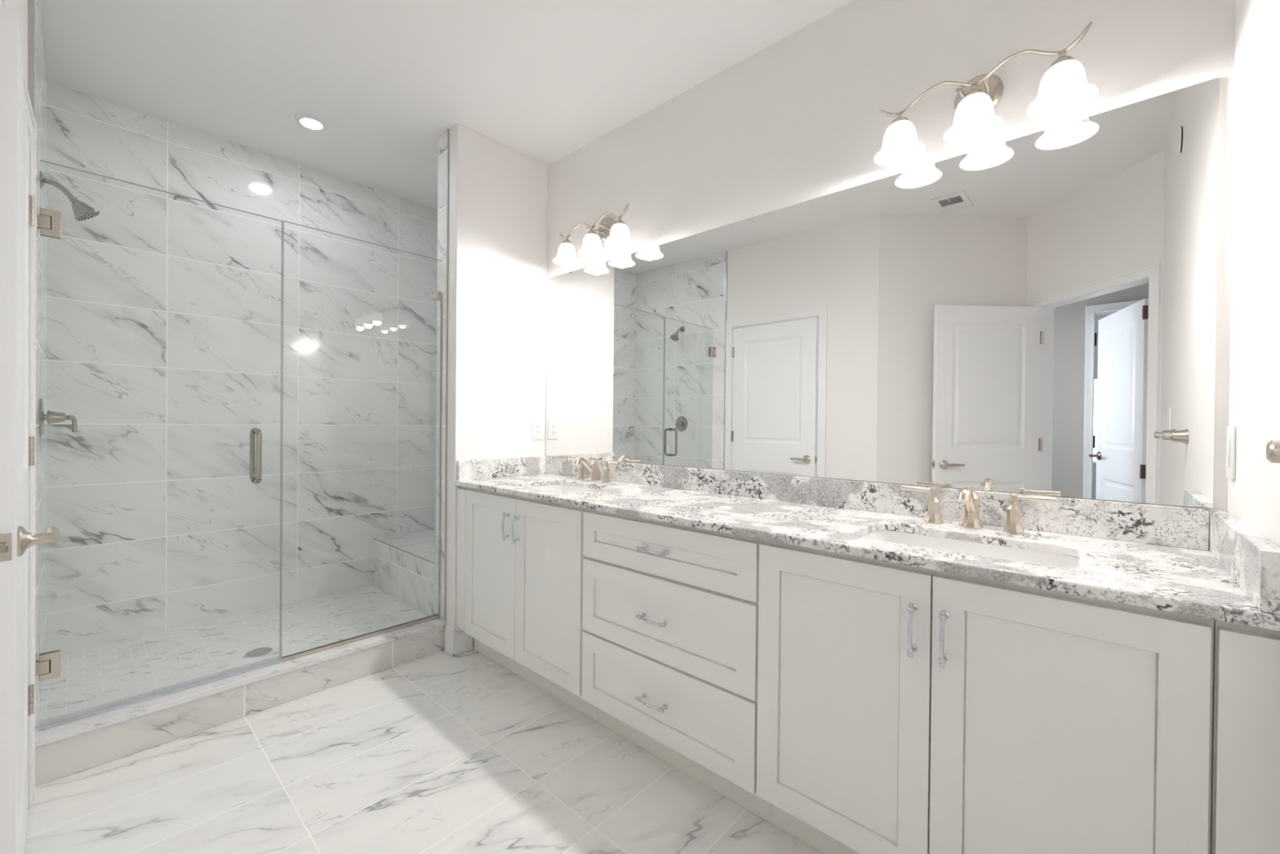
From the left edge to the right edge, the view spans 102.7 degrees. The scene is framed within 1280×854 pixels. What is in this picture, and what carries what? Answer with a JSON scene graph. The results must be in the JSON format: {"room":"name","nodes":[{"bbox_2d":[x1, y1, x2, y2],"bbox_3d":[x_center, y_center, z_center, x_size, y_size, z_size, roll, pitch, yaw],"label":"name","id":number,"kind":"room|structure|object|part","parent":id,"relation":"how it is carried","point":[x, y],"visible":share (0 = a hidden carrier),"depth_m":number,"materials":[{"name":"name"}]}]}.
{"room":"bathroom","nodes":[
{"label":"bathroom","id":0,"kind":"room"},
{"bbox_2d":[6,0,27,87],"bbox_3d":[-1.496,-0.187,1.121,1.271,2.732,0.110,1,0,44],"label":"wall","id":1,"kind":"structure","parent":0,"point":[20,6],"depth_m":1.50,"materials":[{"name":"paint"}]},
{"bbox_2d":[0,0,36,809],"bbox_3d":[-1.620,0.119,1.258,0.893,2.116,0.118,1,0,44],"label":"door frame","id":2,"kind":"structure","parent":1,"relation":"attached to","point":[32,127],"depth_m":1.59,"materials":[{"name":"paint"}]},
{"bbox_2d":[0,5,61,853],"bbox_3d":[-1.582,0.154,1.299,0.771,2.023,0.160,1,0,42],"label":"door","id":3,"kind":"structure","parent":1,"relation":"in","point":[17,206],"depth_m":1.06,"materials":[{"name":"paint"}]},
{"bbox_3d":[-1.303,0.246,1.046,0.002,0.057,0.023,1,0,41],"label":"latch plate","id":4,"kind":"part","parent":3,"relation":"part of","materials":[{"name":"silver metal"}]},
{"bbox_3d":[-1.347,0.245,1.150,0.144,0.066,0.063,1,0,42],"label":"handle","id":5,"kind":"part","parent":3,"relation":"part of","materials":[{"name":"silver metal"}]},
{"bbox_2d":[34,0,47,726],"bbox_3d":[-2.350,-0.200,1.927,1.082,2.732,0.122,1,0,42],"label":"wall","id":6,"kind":"structure","parent":0,"point":[40,67],"depth_m":1.95,"materials":[{"name":"stone"}]},
{"bbox_2d":[27,0,34,115],"bbox_3d":[-1.911,-0.273,1.603,0.005,2.574,0.015,1,0,42],"label":"trim","id":7,"kind":"structure","parent":6,"relation":"attached to","point":[30,2],"depth_m":1.60,"materials":[{"name":"white paint"}]},
{"bbox_2d":[39,398,77,435],"bbox_3d":[-2.232,-0.037,1.966,0.144,0.144,0.096,1,0,42],"label":"shower valve","id":8,"kind":"object","parent":6,"relation":"attached to","point":[51,417],"visible":1,"depth_m":1.94,"materials":[{"name":"silver metal"}]},
{"bbox_3d":[-2.209,-0.014,1.991,0.021,0.067,0.028,1,0,42],"label":"lever","id":9,"kind":"part","parent":8,"relation":"part of","materials":[{"name":"silver metal"}]},
{"bbox_2d":[40,171,99,220],"bbox_3d":[-2.204,-0.884,1.982,0.082,0.154,0.154,1,0,42],"label":"shower","id":10,"kind":"object","parent":6,"relation":"attached to","point":[82,211],"visible":1,"depth_m":1.98,"materials":[{"name":"silver metal"}]},
{"bbox_3d":[-2.225,-0.910,1.959,0.018,0.061,0.084,1,0,42],"label":"arm","id":11,"kind":"part","parent":10,"relation":"part of","materials":[{"name":"silver metal"}]},
{"bbox_2d":[36,585,429,724],"bbox_3d":[-1.765,1.170,2.797,1.004,0.232,2.200,1,0,42],"label":"floor","id":12,"kind":"structure","parent":0,"point":[91,677],"depth_m":2.44,"materials":[{"name":"tile"}]},
{"bbox_2d":[244,647,272,657],"bbox_3d":[-1.784,1.054,2.396,0.104,0.004,0.104,1,0,42],"label":"shower drain","id":13,"kind":"object","parent":12,"relation":"on","point":[260,651],"visible":1,"depth_m":2.39,"materials":[{"name":"silver metal"}]},
{"bbox_2d":[373,528,435,615],"bbox_3d":[-1.279,0.898,3.252,0.900,0.314,0.452,1,0,42],"label":"shower bench","id":14,"kind":"object","parent":12,"relation":"on","point":[405,563],"visible":0.3,"depth_m":3.11,"materials":[{"name":"stone"}]},
{"bbox_3d":[-1.429,0.746,3.085,0.900,0.010,0.002,1,0,42],"label":"edge trim","id":15,"kind":"part","parent":14,"relation":"part of","materials":[{"name":"grey tile"}]},
{"bbox_2d":[46,81,437,652],"bbox_3d":[-2.086,-0.205,3.093,0.100,2.732,2.200,1,0,42],"label":"wall","id":16,"kind":"structure","parent":0,"point":[164,309],"depth_m":2.78,"materials":[{"name":"stone"}]},
{"bbox_2d":[24,647,823,853],"bbox_3d":[-0.536,1.248,1.100,2.900,0.120,3.050,1,0,42],"label":"floor","id":17,"kind":"structure","parent":0,"point":[437,753],"depth_m":1.67,"materials":[{"name":"tile"}]},
{"bbox_2d":[35,617,445,786],"bbox_3d":[-1.538,1.093,2.213,0.124,0.155,1.397,1,0,42],"label":"shower curb","id":18,"kind":"object","parent":17,"relation":"on","point":[66,746],"visible":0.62,"depth_m":2.00,"materials":[{"name":"stone"}]},
{"bbox_2d":[35,160,282,730],"bbox_3d":[-1.774,0.064,1.950,0.135,1.898,0.688,1,0,42],"label":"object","id":19,"kind":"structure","parent":18,"relation":"on","point":[48,222],"depth_m":1.73,"materials":[{"name":"clear glass"}]},
{"bbox_3d":[-1.772,0.060,1.952,0.010,1.887,0.674,1,0,42],"label":"glass pane","id":20,"kind":"part","parent":19,"relation":"part of","materials":[{"name":"clear glass"}]},
{"bbox_3d":[-1.632,0.119,2.161,0.062,0.233,0.025,1,0,42],"label":"handle","id":21,"kind":"part","parent":19,"relation":"part of","materials":[{"name":"silver metal"}]},
{"bbox_3d":[-1.578,0.120,2.111,0.062,0.233,0.025,1,0,42],"label":"handle","id":22,"kind":"part","parent":19,"relation":"part of","materials":[{"name":"silver metal"}]},
{"bbox_2d":[280,220,442,662],"bbox_3d":[-1.302,0.065,2.467,0.022,1.902,0.709,1,0,42],"label":"glass panel","id":23,"kind":"object","parent":18,"relation":"on","point":[437,295],"visible":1,"depth_m":2.49,"materials":[{"name":"clear glass"}]},
{"bbox_2d":[456,486,598,721],"bbox_3d":[-0.416,0.742,2.499,0.975,0.875,0.578,1,0,42],"label":"base cabinet","id":24,"kind":"object","parent":17,"relation":"on","point":[519,579],"visible":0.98,"depth_m":2.25,"materials":[{"name":"paint"}]},
{"bbox_3d":[-0.715,0.682,2.443,0.438,0.723,0.020,1,0,42],"label":"cabinet door","id":25,"kind":"part","parent":24,"relation":"part of","materials":[{"name":"paint"}]},
{"bbox_3d":[-0.608,0.448,2.308,0.017,0.130,0.036,1,0,42],"label":"pull handle","id":26,"kind":"part","parent":24,"relation":"part of","materials":[{"name":"silver metal"}]},
{"bbox_3d":[-0.550,0.451,2.256,0.017,0.130,0.036,1,0,42],"label":"pull handle","id":27,"kind":"part","parent":24,"relation":"part of","materials":[{"name":"silver metal"}]},
{"bbox_3d":[-0.388,0.686,2.145,0.440,0.723,0.020,1,0,42],"label":"cabinet door","id":28,"kind":"part","parent":24,"relation":"part of","materials":[{"name":"paint"}]},
{"bbox_2d":[454,455,1279,631],"bbox_3d":[0.233,0.250,1.933,2.690,0.126,0.583,1,0,42],"label":"countertop","id":29,"kind":"structure","parent":24,"relation":"on","point":[1207,563],"depth_m":1.41,"materials":[{"name":"stone"}]},
{"bbox_2d":[529,484,597,492],"bbox_3d":[-0.373,0.372,2.444,0.480,0.134,0.348,1,0,42],"label":"sink","id":30,"kind":"object","parent":29,"relation":"in","point":[557,487],"visible":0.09,"depth_m":2.65,"materials":[{"name":"white ceramic"}]},
{"bbox_2d":[567,457,619,482],"bbox_3d":[-0.279,0.216,2.616,0.386,0.126,0.159,1,0,42],"label":"faucet","id":31,"kind":"object","parent":29,"relation":"on","point":[578,461],"visible":1,"depth_m":2.63,"materials":[{"name":"beige metal"}]},
{"bbox_3d":[-0.317,0.223,2.723,0.048,0.110,0.048,1,0,42],"label":"handle","id":32,"kind":"part","parent":31,"relation":"part of","materials":[{"name":"beige metal"}]},
{"bbox_3d":[-0.287,0.194,2.607,0.029,0.084,0.135,1,0,42],"label":"spout","id":33,"kind":"part","parent":31,"relation":"part of","materials":[{"name":"beige metal"}]},
{"bbox_3d":[-0.243,0.219,2.655,0.053,0.120,0.053,1,0,42],"label":"spout post","id":34,"kind":"part","parent":31,"relation":"part of","materials":[{"name":"beige metal"}]},
{"bbox_3d":[-0.169,0.225,2.588,0.048,0.110,0.048,1,0,42],"label":"handle","id":35,"kind":"part","parent":31,"relation":"part of","materials":[{"name":"beige metal"}]},
{"bbox_3d":[-0.135,0.179,2.552,0.014,0.014,0.086,0,1,-45],"label":"lever","id":36,"kind":"part","parent":31,"relation":"part of","materials":[{"name":"beige metal"}]},
{"bbox_2d":[860,530,1079,568],"bbox_3d":[0.831,0.390,1.337,0.518,0.134,0.320,1,0,42],"label":"sink","id":37,"kind":"object","parent":29,"relation":"in","point":[1038,557],"visible":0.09,"depth_m":1.43,"materials":[{"name":"white ceramic"}]},
{"bbox_2d":[900,485,1056,533],"bbox_3d":[0.948,0.234,1.476,0.386,0.126,0.159,1,0,42],"label":"faucet","id":38,"kind":"object","parent":29,"relation":"on","point":[967,495],"visible":1,"depth_m":1.49,"materials":[{"name":"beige metal"}]},
{"bbox_3d":[0.871,0.195,1.612,0.086,0.014,0.014,1,0,40],"label":"lever","id":39,"kind":"part","parent":38,"relation":"part of","materials":[{"name":"beige metal"}]},
{"bbox_3d":[0.909,0.241,1.582,0.048,0.110,0.048,1,0,42],"label":"handle","id":40,"kind":"part","parent":38,"relation":"part of","materials":[{"name":"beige metal"}]},
{"bbox_3d":[0.940,0.213,1.466,0.029,0.084,0.135,1,0,42],"label":"spout","id":41,"kind":"part","parent":38,"relation":"part of","materials":[{"name":"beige metal"}]},
{"bbox_3d":[0.983,0.237,1.515,0.053,0.120,0.053,1,0,42],"label":"spout post","id":42,"kind":"part","parent":38,"relation":"part of","materials":[{"name":"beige metal"}]},
{"bbox_3d":[1.058,0.243,1.447,0.048,0.110,0.048,1,0,42],"label":"handle","id":43,"kind":"part","parent":38,"relation":"part of","materials":[{"name":"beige metal"}]},
{"bbox_3d":[1.091,0.198,1.411,0.014,0.014,0.086,0,1,-45],"label":"lever","id":44,"kind":"part","parent":38,"relation":"part of","materials":[{"name":"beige metal"}]},
{"bbox_2d":[582,508,770,822],"bbox_3d":[0.225,0.752,1.914,0.759,0.875,0.578,1,0,42],"label":"base cabinet","id":45,"kind":"object","parent":17,"relation":"on","point":[670,620],"visible":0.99,"depth_m":1.68,"materials":[{"name":"paint"}]},
{"bbox_3d":[0.035,0.929,1.720,0.130,0.017,0.036,1,0,42],"label":"pull handle","id":46,"kind":"part","parent":45,"relation":"part of","materials":[{"name":"silver metal"}]},
{"bbox_3d":[0.038,0.650,1.718,0.130,0.017,0.036,1,0,42],"label":"pull handle","id":47,"kind":"part","parent":45,"relation":"part of","materials":[{"name":"silver metal"}]},
{"bbox_3d":[0.040,0.416,1.717,0.130,0.017,0.036,1,0,42],"label":"pull handle","id":48,"kind":"part","parent":45,"relation":"part of","materials":[{"name":"silver metal"}]},
{"bbox_3d":[0.059,0.927,1.736,0.751,0.260,0.020,1,0,42],"label":"drawer","id":49,"kind":"part","parent":45,"relation":"part of","materials":[{"name":"paint"}]},
{"bbox_3d":[0.062,0.650,1.735,0.751,0.274,0.020,1,0,42],"label":"drawer","id":50,"kind":"part","parent":45,"relation":"part of","materials":[{"name":"paint"}]},
{"bbox_3d":[0.064,0.416,1.733,0.751,0.169,0.020,1,0,42],"label":"drawer","id":51,"kind":"part","parent":45,"relation":"part of","materials":[{"name":"paint"}]},
{"bbox_2d":[756,539,1213,853],"bbox_3d":[0.830,0.761,1.362,0.877,0.875,0.578,1,0,42],"label":"base cabinet","id":52,"kind":"object","parent":17,"relation":"on","point":[902,708],"visible":1,"depth_m":1.13,"materials":[{"name":"paint"}]},
{"bbox_3d":[0.507,0.700,1.329,0.439,0.723,0.020,1,0,42],"label":"cabinet door","id":53,"kind":"part","parent":52,"relation":"part of","materials":[{"name":"paint"}]},
{"bbox_3d":[0.627,0.468,1.181,0.017,0.130,0.036,1,0,42],"label":"pull handle","id":54,"kind":"part","parent":52,"relation":"part of","materials":[{"name":"silver metal"}]},
{"bbox_3d":[0.674,0.470,1.138,0.017,0.130,0.036,1,0,42],"label":"pull handle","id":55,"kind":"part","parent":52,"relation":"part of","materials":[{"name":"silver metal"}]},
{"bbox_3d":[0.830,0.705,1.034,0.427,0.723,0.020,1,0,42],"label":"cabinet door","id":56,"kind":"part","parent":52,"relation":"part of","materials":[{"name":"paint"}]},
{"bbox_2d":[1210,619,1279,853],"bbox_3d":[1.192,0.766,1.051,0.074,0.875,0.534,1,0,42],"label":"base cabinet","id":57,"kind":"object","parent":17,"relation":"on","point":[1245,813],"visible":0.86,"depth_m":0.85,"materials":[{"name":"paint"}]},
{"bbox_2d":[435,129,449,630],"bbox_3d":[-0.862,-0.192,2.938,0.114,2.732,0.579,1,0,42],"label":"wall","id":58,"kind":"structure","parent":0,"point":[442,139],"depth_m":2.72,"materials":[{"name":"stone"}]},
{"bbox_2d":[444,128,448,620],"bbox_3d":[-1.015,-0.271,2.685,0.005,2.574,0.008,1,0,42],"label":"trim","id":59,"kind":"structure","parent":58,"relation":"attached to","point":[447,197],"depth_m":2.68,"materials":[{"name":"grey tile"}]},
{"bbox_2d":[40,0,853,208],"bbox_3d":[-1.848,-1.598,-0.235,5.100,0.100,7.000,1,0,42],"label":"ceiling","id":60,"kind":"structure","parent":0,"point":[544,81],"depth_m":2.19,"materials":[{"name":"paint"}]},
{"bbox_2d":[293,113,328,130],"bbox_3d":[-1.685,-1.558,2.622,0.146,0.012,0.146,1,0,42],"label":"recessed light","id":61,"kind":"object","parent":60,"relation":"in","point":[308,121],"visible":1,"depth_m":2.61,"materials":[{"name":"white plastic"}]},
{"bbox_2d":[445,123,547,647],"bbox_3d":[-0.786,-0.191,2.871,0.088,2.732,0.575,1,0,42],"label":"wall","id":62,"kind":"structure","parent":0,"point":[498,193],"depth_m":2.78,"materials":[{"name":"paint"}]},
{"bbox_2d":[444,623,473,657],"bbox_3d":[-0.952,1.104,2.688,0.093,0.144,0.120,1,0,42],"label":"baseboard","id":63,"kind":"structure","parent":62,"relation":"attached to","point":[460,642],"depth_m":2.65,"materials":[{"name":"paint"}]},
{"bbox_2d":[532,418,543,439],"bbox_3d":[-0.600,0.014,3.006,0.008,0.119,0.078,1,0,42],"label":"wall outlet","id":64,"kind":"object","parent":62,"relation":"attached to","point":[537,424],"visible":1,"depth_m":3.00,"materials":[{"name":"white plastic"}]},
{"bbox_2d":[535,423,540,435],"bbox_3d":[-0.599,0.014,3.005,0.002,0.067,0.033,1,0,42],"label":"receptacle","id":65,"kind":"object","parent":64,"relation":"attached to","point":[537,425],"depth_m":3.00,"materials":[{"name":"white plastic"}]},
{"bbox_2d":[545,0,1235,510],"bbox_3d":[0.442,-0.176,2.221,2.982,2.732,0.120,1,0,42],"label":"wall","id":66,"kind":"structure","parent":0,"point":[799,119],"depth_m":1.82,"materials":[{"name":"paint"}]},
{"bbox_2d":[552,203,635,266],"bbox_3d":[-0.232,-0.984,2.628,0.548,0.242,0.188,1,0,42],"label":"vanity light","id":67,"kind":"object","parent":66,"relation":"attached to","point":[615,235],"visible":1,"depth_m":2.59,"materials":[{"name":"white glass"}]},
{"bbox_3d":[-0.393,-0.935,2.748,0.148,0.095,0.148,1,0,42],"label":"lamp shade","id":68,"kind":"part","parent":67,"relation":"part of","materials":[{"name":"white glass"}]},
{"bbox_3d":[-0.394,-0.905,2.748,0.062,0.081,0.062,1,0,42],"label":"bulb","id":69,"kind":"part","parent":67,"relation":"part of","materials":[{"name":"white glass"}]},
{"bbox_3d":[-0.246,-0.933,2.613,0.148,0.095,0.148,1,0,42],"label":"lamp shade","id":70,"kind":"part","parent":67,"relation":"part of","materials":[{"name":"white glass"}]},
{"bbox_3d":[-0.246,-0.903,2.613,0.062,0.081,0.062,1,0,42],"label":"bulb","id":71,"kind":"part","parent":67,"relation":"part of","materials":[{"name":"white glass"}]},
{"bbox_3d":[-0.238,-1.029,2.674,0.093,0.019,0.012,0,1,-44],"label":"stem","id":72,"kind":"part","parent":67,"relation":"part of","materials":[{"name":"silver metal"}]},
{"bbox_3d":[-0.246,-1.040,2.613,0.524,0.057,0.020,1,0,42],"label":"arm","id":73,"kind":"part","parent":67,"relation":"part of","materials":[{"name":"silver metal"}]},
{"bbox_3d":[-0.193,-1.032,2.632,0.012,0.011,0.092,1,0,39],"label":"stem","id":74,"kind":"part","parent":67,"relation":"part of","materials":[{"name":"silver metal"}]},
{"bbox_3d":[-0.098,-0.931,2.478,0.148,0.095,0.148,1,0,42],"label":"lamp shade","id":75,"kind":"part","parent":67,"relation":"part of","materials":[{"name":"white glass"}]},
{"bbox_3d":[-0.098,-0.901,2.478,0.062,0.081,0.062,1,0,42],"label":"bulb","id":76,"kind":"part","parent":67,"relation":"part of","materials":[{"name":"white glass"}]},
{"bbox_2d":[545,456,1208,551],"bbox_3d":[0.420,0.238,2.145,2.640,0.101,0.019,1,0,42],"label":"backsplash","id":77,"kind":"structure","parent":66,"relation":"attached to","point":[1187,527],"depth_m":1.64,"materials":[{"name":"stone"}]},
{"bbox_2d":[545,77,1219,508],"bbox_3d":[0.425,-0.348,2.146,2.661,1.065,0.013,1,0,42],"label":"wall mirror","id":78,"kind":"object","parent":66,"relation":"attached to","point":[1035,313],"visible":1,"depth_m":1.63,"materials":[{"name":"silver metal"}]},
{"bbox_2d":[873,21,1098,166],"bbox_3d":[0.990,-0.966,1.513,0.548,0.242,0.188,1,0,42],"label":"vanity light","id":79,"kind":"object","parent":66,"relation":"attached to","point":[1064,88],"visible":1,"depth_m":1.47,"materials":[{"name":"white glass"}]},
{"bbox_3d":[0.828,-0.917,1.633,0.148,0.095,0.148,1,0,42],"label":"lamp shade","id":80,"kind":"part","parent":79,"relation":"part of","materials":[{"name":"white glass"}]},
{"bbox_3d":[0.828,-0.887,1.633,0.062,0.081,0.062,1,0,42],"label":"bulb","id":81,"kind":"part","parent":79,"relation":"part of","materials":[{"name":"white glass"}]},
{"bbox_3d":[0.983,-1.011,1.559,0.093,0.019,0.012,0,1,-44],"label":"stem","id":82,"kind":"part","parent":79,"relation":"part of","materials":[{"name":"silver metal"}]},
{"bbox_3d":[0.976,-0.885,1.498,0.062,0.081,0.062,1,0,42],"label":"bulb","id":83,"kind":"part","parent":79,"relation":"part of","materials":[{"name":"white glass"}]},
{"bbox_3d":[0.976,-0.915,1.498,0.148,0.095,0.148,1,0,42],"label":"lamp shade","id":84,"kind":"part","parent":79,"relation":"part of","materials":[{"name":"white glass"}]},
{"bbox_3d":[0.976,-1.022,1.498,0.524,0.057,0.020,1,0,42],"label":"arm","id":85,"kind":"part","parent":79,"relation":"part of","materials":[{"name":"silver metal"}]},
{"bbox_3d":[1.029,-1.014,1.518,0.012,0.011,0.092,1,0,39],"label":"stem","id":86,"kind":"part","parent":79,"relation":"part of","materials":[{"name":"silver metal"}]},
{"bbox_3d":[1.123,-0.883,1.363,0.062,0.081,0.062,1,0,42],"label":"bulb","id":87,"kind":"part","parent":79,"relation":"part of","materials":[{"name":"white glass"}]},
{"bbox_3d":[1.124,-0.913,1.363,0.148,0.095,0.148,1,0,42],"label":"lamp shade","id":88,"kind":"part","parent":79,"relation":"part of","materials":[{"name":"white glass"}]},
{"bbox_2d":[1226,0,1279,546],"bbox_3d":[0.781,-0.162,0.441,0.120,2.732,2.293,1,0,42],"label":"wall","id":89,"kind":"structure","parent":0,"point":[1254,403],"depth_m":1.02,"materials":[{"name":"paint"}]},
{"bbox_2d":[1225,426,1235,479],"bbox_3d":[1.378,0.059,1.196,0.010,0.122,0.072,1,0,42],"label":"light switch","id":90,"kind":"object","parent":89,"relation":"attached to","point":[1231,430],"visible":1,"depth_m":1.18,"materials":[{"name":"white plastic"}]},
{"bbox_2d":[1266,440,1279,462],"bbox_3d":[0.674,0.031,0.465,0.065,0.054,0.514,1,0,42],"label":"towel bar","id":91,"kind":"object","parent":89,"relation":"attached to","point":[1273,447],"visible":1,"depth_m":0.65,"materials":[{"name":"silver metal"}]}
]}

